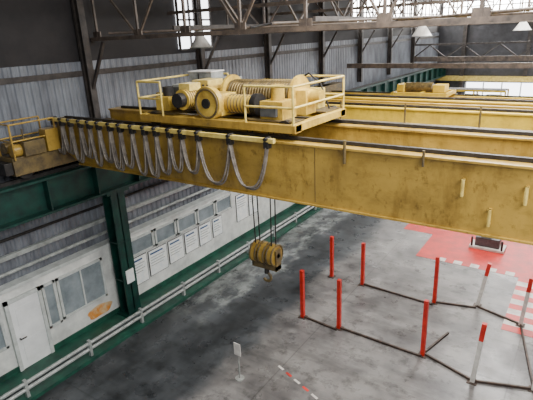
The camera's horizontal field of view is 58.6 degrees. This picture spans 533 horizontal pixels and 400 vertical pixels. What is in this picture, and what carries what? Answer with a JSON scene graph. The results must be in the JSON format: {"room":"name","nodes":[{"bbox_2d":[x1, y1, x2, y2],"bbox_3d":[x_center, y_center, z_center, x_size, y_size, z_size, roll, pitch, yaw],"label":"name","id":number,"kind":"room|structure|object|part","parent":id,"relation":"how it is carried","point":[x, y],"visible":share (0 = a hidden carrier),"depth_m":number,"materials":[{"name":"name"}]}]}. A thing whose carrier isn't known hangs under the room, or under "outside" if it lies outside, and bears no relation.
{"room":"factory floor","nodes":[
{"label":"factory floor","id":0,"kind":"room"},
{"bbox_2d":[0,0,440,376],"bbox_3d":[1.248,-4.737,23.156,0.384,10.600,52.107,10,23,33],"label":"wall","id":1,"kind":"structure","parent":0,"point":[41,74],"depth_m":14.85,"materials":[{"name":"grey metal"}]},
{"bbox_2d":[0,313,9,352],"bbox_3d":[-7.418,3.610,11.743,0.060,1.270,1.870,10,23,33],"label":"window","id":2,"kind":"structure","parent":1,"relation":"in","point":[4,344],"depth_m":12.49,"materials":[{"name":"glass"}]},
{"bbox_2d":[2,286,54,371],"bbox_3d":[-6.494,3.578,13.083,0.138,2.200,1.030,10,23,33],"label":"door","id":3,"kind":"structure","parent":1,"relation":"in","point":[25,313],"depth_m":13.05,"materials":[{"name":"paint"}]},
{"bbox_2d":[40,280,62,327],"bbox_3d":[-6.125,2.973,13.554,0.060,1.370,0.400,10,23,33],"label":"window","id":4,"kind":"structure","parent":1,"relation":"in","point":[49,293],"depth_m":13.55,"materials":[{"name":"glass"}]},
{"bbox_2d":[55,258,107,318],"bbox_3d":[-5.548,2.643,14.349,0.060,1.320,1.570,10,23,33],"label":"window","id":5,"kind":"structure","parent":1,"relation":"in","point":[79,288],"depth_m":14.31,"materials":[{"name":"glass"}]},
{"bbox_2d":[70,0,105,118],"bbox_3d":[-4.778,-3.824,13.263,1.034,4.900,0.200,10,23,33],"label":"stanchion","id":6,"kind":"object","parent":1,"relation":"attached to","point":[90,77],"visible":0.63,"depth_m":13.33,"materials":[{"name":"paint"}]},
{"bbox_2d":[0,190,228,294],"bbox_3d":[1.419,-2.065,23.983,0.320,0.099,52.000,10,23,33],"label":"trim","id":7,"kind":"structure","parent":1,"relation":"attached to","point":[45,270],"depth_m":14.43,"materials":[{"name":"paint"}]},
{"bbox_2d":[134,252,149,284],"bbox_3d":[-4.342,2.397,16.159,0.035,1.020,0.800,10,23,33],"label":"poster","id":8,"kind":"object","parent":1,"relation":"attached to","point":[141,265],"visible":0.64,"depth_m":16.24,"materials":[{"name":"white paper"}]},
{"bbox_2d":[131,230,154,256],"bbox_3d":[-4.216,1.478,16.073,0.060,0.630,1.020,10,23,33],"label":"window","id":9,"kind":"structure","parent":1,"relation":"in","point":[143,242],"depth_m":16.11,"materials":[{"name":"glass"}]},
{"bbox_2d":[0,203,307,395],"bbox_3d":[1.855,0.251,24.552,0.615,0.220,52.000,10,23,33],"label":"baseboard","id":10,"kind":"structure","parent":1,"relation":"attached to","point":[13,378],"depth_m":16.17,"materials":[{"name":"green paint"}]},
{"bbox_2d":[102,187,143,317],"bbox_3d":[-4.566,1.673,15.013,0.550,4.240,0.800,10,23,33],"label":"steel column","id":11,"kind":"structure","parent":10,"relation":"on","point":[114,204],"depth_m":14.89,"materials":[{"name":"green metal"}]},
{"bbox_3d":[-11.317,5.251,5.630,0.550,4.240,0.800,10,23,33],"label":"steel column","id":12,"kind":"structure","parent":10,"relation":"on","visible":0},
{"bbox_2d":[0,68,445,231],"bbox_3d":[1.684,-4.197,22.979,0.560,1.060,52.000,10,23,33],"label":"beam","id":13,"kind":"structure","parent":12,"relation":"on","point":[22,200],"depth_m":12.93,"materials":[{"name":"green metal"}]},
{"bbox_2d":[0,70,532,281],"bbox_3d":[3.489,0.361,8.202,20.950,4.874,5.400,10,23,33],"label":"crane","id":14,"kind":"object","parent":13,"relation":"on","point":[232,133],"visible":1,"depth_m":9.00,"materials":[{"name":"metal"}]},
{"bbox_3d":[-2.686,-1.546,10.374,6.900,0.204,0.307,10,23,33],"label":"festoon rail","id":15,"kind":"part","parent":14,"relation":"part of","materials":[{"name":"metal"}]},
{"bbox_3d":[-0.602,-2.237,10.187,3.994,0.771,2.094,10,23,33],"label":"trolley handrail","id":16,"kind":"part","parent":14,"relation":"part of","materials":[{"name":"yellow metal"}]},
{"bbox_3d":[-0.563,-1.831,10.313,4.000,0.295,2.110,10,23,33],"label":"trolley frame","id":17,"kind":"part","parent":14,"relation":"part of","materials":[{"name":"metal"}]},
{"bbox_2d":[303,94,532,130],"bbox_3d":[6.314,-2.045,11.829,20.900,1.804,4.200,10,23,33],"label":"crane","id":18,"kind":"object","parent":13,"relation":"on","point":[501,118],"visible":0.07,"depth_m":12.34,"materials":[{"name":"metal"}]},
{"bbox_2d":[314,82,532,99],"bbox_3d":[11.195,-4.005,18.789,20.900,1.100,4.000,10,23,33],"label":"crane","id":19,"kind":"object","parent":13,"relation":"on","point":[427,89],"visible":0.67,"depth_m":21.19,"materials":[{"name":"metal"}]},
{"bbox_2d":[449,87,508,95],"bbox_3d":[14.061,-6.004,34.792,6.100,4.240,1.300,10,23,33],"label":"railing","id":20,"kind":"object","parent":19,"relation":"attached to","point":[459,89],"visible":0.13,"depth_m":33.16,"materials":[{"name":"metal"}]},
{"bbox_2d":[147,243,168,275],"bbox_3d":[-3.832,2.113,16.864,0.035,0.950,0.870,10,23,33],"label":"poster","id":21,"kind":"object","parent":1,"relation":"attached to","point":[157,257],"visible":1,"depth_m":16.83,"materials":[{"name":"white paper"}]},
{"bbox_2d":[153,219,176,245],"bbox_3d":[-3.602,1.153,16.926,0.060,0.630,1.020,10,23,33],"label":"window","id":22,"kind":"structure","parent":1,"relation":"in","point":[162,233],"depth_m":16.91,"materials":[{"name":"glass"}]},
{"bbox_2d":[167,235,184,263],"bbox_3d":[-3.331,1.823,17.553,0.035,0.900,0.770,10,23,33],"label":"poster","id":23,"kind":"object","parent":1,"relation":"attached to","point":[176,252],"visible":1,"depth_m":17.52,"materials":[{"name":"white paper"}]},
{"bbox_2d":[176,210,196,234],"bbox_3d":[-2.989,0.828,17.779,0.060,0.630,1.020,10,23,33],"label":"window","id":24,"kind":"structure","parent":1,"relation":"in","point":[185,222],"depth_m":17.76,"materials":[{"name":"glass"}]},
{"bbox_2d":[184,227,198,253],"bbox_3d":[-2.872,1.556,18.185,0.035,0.850,0.720,10,23,33],"label":"poster","id":25,"kind":"object","parent":1,"relation":"attached to","point":[190,237],"visible":1,"depth_m":18.16,"materials":[{"name":"white paper"}]},
{"bbox_2d":[174,0,212,50],"bbox_3d":[-2.581,-6.462,16.866,0.120,2.140,1.760,10,23,33],"label":"window","id":26,"kind":"structure","parent":1,"relation":"in","point":[184,43],"depth_m":16.73,"materials":[{"name":"glass"}]},
{"bbox_2d":[191,0,218,69],"bbox_3d":[-2.072,-5.257,17.024,1.034,4.900,0.200,10,23,33],"label":"stanchion","id":27,"kind":"object","parent":1,"relation":"attached to","point":[200,52],"visible":0.51,"depth_m":16.96,"materials":[{"name":"paint"}]},
{"bbox_2d":[198,220,211,245],"bbox_3d":[-2.425,1.319,18.805,0.035,0.850,0.720,10,23,33],"label":"poster","id":28,"kind":"object","parent":1,"relation":"attached to","point":[204,230],"visible":1,"depth_m":18.77,"materials":[{"name":"white paper"}]},
{"bbox_2d":[196,201,214,224],"bbox_3d":[-2.375,0.503,18.632,0.060,0.630,1.020,10,23,33],"label":"window","id":29,"kind":"structure","parent":1,"relation":"in","point":[206,212],"depth_m":18.62,"materials":[{"name":"glass"}]},
{"bbox_2d":[212,215,222,237],"bbox_3d":[-2.002,1.071,19.387,0.035,0.800,0.600,10,23,33],"label":"poster","id":30,"kind":"object","parent":1,"relation":"attached to","point":[217,228],"visible":1,"depth_m":19.36,"materials":[{"name":"white paper"}]},
{"bbox_2d":[0,81,436,278],"bbox_3d":[1.327,-2.825,23.759,0.160,0.988,52.000,10,23,33],"label":"trim","id":31,"kind":"structure","parent":1,"relation":"attached to","point":[19,252],"depth_m":14.07,"materials":[{"name":"metal"}]},
{"bbox_2d":[214,193,231,215],"bbox_3d":[-1.761,0.177,19.485,0.060,0.630,1.020,10,23,33],"label":"window","id":32,"kind":"structure","parent":1,"relation":"in","point":[224,203],"depth_m":19.47,"materials":[{"name":"glass"}]},
{"bbox_2d":[235,194,247,221],"bbox_3d":[-1.067,0.285,20.606,0.035,1.200,0.800,10,23,33],"label":"poster","id":33,"kind":"object","parent":1,"relation":"attached to","point":[240,199],"visible":0.95,"depth_m":20.57,"materials":[{"name":"white paper"}]},
{"bbox_2d":[248,195,256,215],"bbox_3d":[-0.593,0.034,21.265,0.035,1.200,0.700,10,23,33],"label":"poster","id":34,"kind":"object","parent":1,"relation":"attached to","point":[249,196],"visible":0.4,"depth_m":21.22,"materials":[{"name":"white paper"}]},
{"bbox_2d":[262,0,285,78],"bbox_3d":[0.382,-6.558,20.436,1.034,4.900,0.200,10,23,33],"label":"stanchion","id":35,"kind":"object","parent":1,"relation":"attached to","point":[269,59],"visible":0.63,"depth_m":20.59,"materials":[{"name":"paint"}]},
{"bbox_2d":[318,2,337,84],"bbox_3d":[3.172,-8.037,24.314,1.034,4.900,0.200,10,23,33],"label":"stanchion","id":36,"kind":"object","parent":1,"relation":"attached to","point":[322,53],"visible":0.58,"depth_m":24.51,"materials":[{"name":"paint"}]},
{"bbox_2d":[357,0,374,81],"bbox_3d":[5.961,-9.515,28.191,1.034,4.900,0.200,10,23,33],"label":"stanchion","id":37,"kind":"object","parent":1,"relation":"attached to","point":[361,49],"visible":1,"depth_m":28.42,"materials":[{"name":"paint"}]},
{"bbox_2d":[387,0,403,74],"bbox_3d":[8.750,-10.993,32.068,1.034,4.900,0.200,10,23,33],"label":"stanchion","id":38,"kind":"object","parent":1,"relation":"attached to","point":[391,44],"visible":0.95,"depth_m":32.36,"materials":[{"name":"paint"}]},
{"bbox_2d":[353,0,439,16],"bbox_3d":[9.929,-13.420,34.164,0.120,1.600,18.080,10,23,33],"label":"window","id":39,"kind":"structure","parent":1,"relation":"in","point":[427,11],"depth_m":33.26,"materials":[{"name":"glass"}]},
{"bbox_2d":[410,0,419,68],"bbox_3d":[11.540,-12.472,35.946,1.034,4.900,0.200,10,23,33],"label":"stanchion","id":40,"kind":"object","parent":1,"relation":"attached to","point":[413,42],"visible":0.55,"depth_m":36.28,"materials":[{"name":"paint"}]},
{"bbox_2d":[347,41,532,67],"bbox_3d":[16.936,-7.913,26.065,21.648,1.285,12.150,10,23,33],"label":"beam","id":41,"kind":"structure","parent":40,"relation":"attached to","point":[515,57],"depth_m":32.26,"materials":[{"name":"metal"}]},
{"bbox_2d":[3,206,532,399],"bbox_3d":[11.279,2.198,18.514,24.600,0.309,52.000,10,23,33],"label":"floor","id":42,"kind":"structure","parent":0,"point":[187,353],"depth_m":14.33,"materials":[{"name":"concrete"}]},
{"bbox_2d":[0,206,322,399],"bbox_3d":[-4.611,3.999,14.062,0.400,0.600,26.300,10,23,33],"label":"guard rail","id":43,"kind":"object","parent":42,"relation":"on","point":[64,371],"visible":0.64,"depth_m":14.80,"materials":[{"name":"white metal"}]},
{"bbox_2d":[234,342,243,381],"bbox_3d":[-0.722,4.173,12.298,0.240,1.100,0.240,10,23,33],"label":"sign stand","id":44,"kind":"object","parent":42,"relation":"on","point":[237,351],"visible":1,"depth_m":12.24,"materials":[{"name":"white metal"}]},
{"bbox_2d":[298,269,307,319],"bbox_3d":[1.118,2.932,14.782,0.240,1.650,0.240,10,23,33],"label":"post","id":45,"kind":"object","parent":42,"relation":"on","point":[302,277],"visible":1,"depth_m":14.76,"materials":[{"name":"metal"}]},
{"bbox_2d":[328,236,335,277],"bbox_3d":[2.366,2.058,17.201,0.240,1.600,0.240,10,23,33],"label":"post","id":46,"kind":"object","parent":42,"relation":"on","point":[331,275],"visible":1,"depth_m":17.17,"materials":[{"name":"metal"}]},
{"bbox_2d":[335,279,342,330],"bbox_3d":[2.162,3.109,14.137,0.240,1.650,0.240,10,23,33],"label":"post","id":47,"kind":"object","parent":42,"relation":"on","point":[339,281],"visible":1,"depth_m":14.09,"materials":[{"name":"metal"}]},
{"bbox_2d":[358,242,366,286],"bbox_3d":[3.361,2.239,16.554,0.240,1.600,0.240,10,23,33],"label":"post","id":48,"kind":"object","parent":42,"relation":"on","point":[363,245],"visible":1,"depth_m":16.52,"materials":[{"name":"metal"}]},
{"bbox_2d":[304,283,532,389],"bbox_3d":[4.646,3.733,14.426,6.477,0.060,3.698,10,23,33],"label":"rails","id":49,"kind":"object","parent":42,"relation":"on","point":[365,284],"visible":0.98,"depth_m":13.58,"materials":[{"name":"metal"}]},
{"bbox_2d":[418,299,428,358],"bbox_3d":[4.250,3.455,12.767,0.240,1.720,0.240,10,23,33],"label":"post","id":50,"kind":"object","parent":42,"relation":"on","point":[426,302],"visible":1,"depth_m":12.72,"materials":[{"name":"metal"}]},
{"bbox_2d":[430,256,439,304],"bbox_3d":[5.443,2.573,15.248,0.240,1.650,0.240,10,23,33],"label":"post","id":51,"kind":"object","parent":42,"relation":"on","point":[437,261],"visible":1,"depth_m":15.20,"materials":[{"name":"metal"}]},
{"bbox_2d":[466,322,487,385],"bbox_3d":[5.184,3.767,11.698,0.295,1.754,0.240,10,23,33],"label":"post","id":52,"kind":"object","parent":42,"relation":"on","point":[471,381],"visible":1,"depth_m":11.64,"materials":[{"name":"metal"}]},
{"bbox_2d":[473,262,491,305],"bbox_3d":[6.802,2.679,14.978,0.375,1.511,0.275,10,23,33],"label":"post","id":53,"kind":"object","parent":42,"relation":"on","point":[489,265],"visible":1,"depth_m":14.94,"materials":[{"name":"metal"}]},
{"bbox_2d":[469,236,506,253],"bbox_3d":[8.893,1.634,19.049,1.300,0.614,0.700,10,23,33],"label":"plinth","id":54,"kind":"object","parent":42,"relation":"on","point":[481,243],"visible":0.84,"depth_m":18.85,"materials":[{"name":"white paint"}]},
{"bbox_2d":[515,277,532,327],"bbox_3d":[7.547,2.976,13.888,0.275,1.604,0.240,10,23,33],"label":"post","id":55,"kind":"object","parent":42,"relation":"on","point":[528,291],"visible":1,"depth_m":13.83,"materials":[{"name":"metal"}]},
{"bbox_2d":[91,0,532,40],"bbox_3d":[4.190,-4.570,7.107,22.328,3.529,0.190,10,23,33],"label":"roof truss","id":56,"kind":"object","parent":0,"point":[481,14],"depth_m":9.82,"materials":[{"name":"grey metal"}]},
{"bbox_2d":[108,0,532,34],"bbox_3d":[13.786,-9.155,21.523,21.100,1.564,35.824,10,23,33],"label":"roof truss","id":57,"kind":"structure","parent":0,"point":[317,20],"depth_m":13.35,"materials":[{"name":"grey metal"}]},
{"bbox_2d":[189,2,211,47],"bbox_3d":[-2.152,-5.933,14.890,0.741,2.215,0.741,10,23,33],"label":"lamp","id":58,"kind":"object","parent":57,"relation":"hanging from","point":[199,41],"visible":0.84,"depth_m":14.99,"materials":[{"name":"metal"}]},
{"bbox_2d":[411,0,431,36],"bbox_3d":[5.561,-6.955,16.817,0.741,2.215,0.741,10,23,33],"label":"lamp","id":59,"kind":"object","parent":57,"relation":"hanging from","point":[421,31],"visible":0.79,"depth_m":16.93,"materials":[{"name":"metal"}]},
{"bbox_2d":[513,2,531,30],"bbox_3d":[10.980,-8.353,20.123,0.741,2.215,0.741,10,23,33],"label":"lamp","id":60,"kind":"object","parent":57,"relation":"hanging from","point":[522,26],"visible":0.73,"depth_m":20.23,"materials":[{"name":"metal"}]},
{"bbox_2d":[223,0,532,35],"bbox_3d":[7.537,-6.344,11.760,22.328,3.529,0.190,10,23,33],"label":"roof truss","id":61,"kind":"object","parent":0,"point":[263,1],"depth_m":15.17,"materials":[{"name":"grey metal"}]},
{"bbox_2d":[310,0,531,31],"bbox_3d":[10.885,-8.118,16.413,22.328,3.529,0.190,10,23,33],"label":"roof truss","id":62,"kind":"object","parent":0,"point":[355,0],"depth_m":19.89,"materials":[{"name":"grey metal"}]},
{"bbox_2d":[356,0,532,29],"bbox_3d":[14.232,-9.892,21.065,22.328,3.529,0.190,10,23,33],"label":"roof truss","id":63,"kind":"object","parent":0,"point":[357,0],"depth_m":24.81,"materials":[{"name":"grey metal"}]},
{"bbox_2d":[406,0,532,27],"bbox_3d":[19.141,-12.494,27.890,22.328,3.529,0.190,10,23,33],"label":"roof truss","id":64,"kind":"object","parent":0,"point":[407,1],"depth_m":32.58,"materials":[{"name":"grey metal"}]},
{"bbox_2d":[435,4,532,93],"bbox_3d":[25.416,-11.288,36.215,24.300,12.300,0.800,10,23,33],"label":"wall","id":65,"kind":"structure","parent":0,"point":[498,32],"depth_m":40.52,"materials":[{"name":"metal"}]},
{"bbox_2d":[464,82,532,95],"bbox_3d":[24.785,-7.699,37.405,17.550,2.800,0.180,10,23,33],"label":"window","id":66,"kind":"structure","parent":65,"relation":"in","point":[515,89],"depth_m":39.98,"materials":[{"name":"glass"}]},
{"bbox_3d":[11.032,-8.673,14.548,24.800,1.750,52.000,10,23,33],"label":"ceiling","id":67,"kind":"structure","parent":0,"visible":0},
{"bbox_2d":[442,0,532,14],"bbox_3d":[22.817,-15.165,36.426,18.080,2.300,0.180,10,23,33],"label":"window","id":68,"kind":"structure","parent":67,"relation":"attached to","point":[517,3],"depth_m":39.13,"materials":[{"name":"glass"}]}
]}

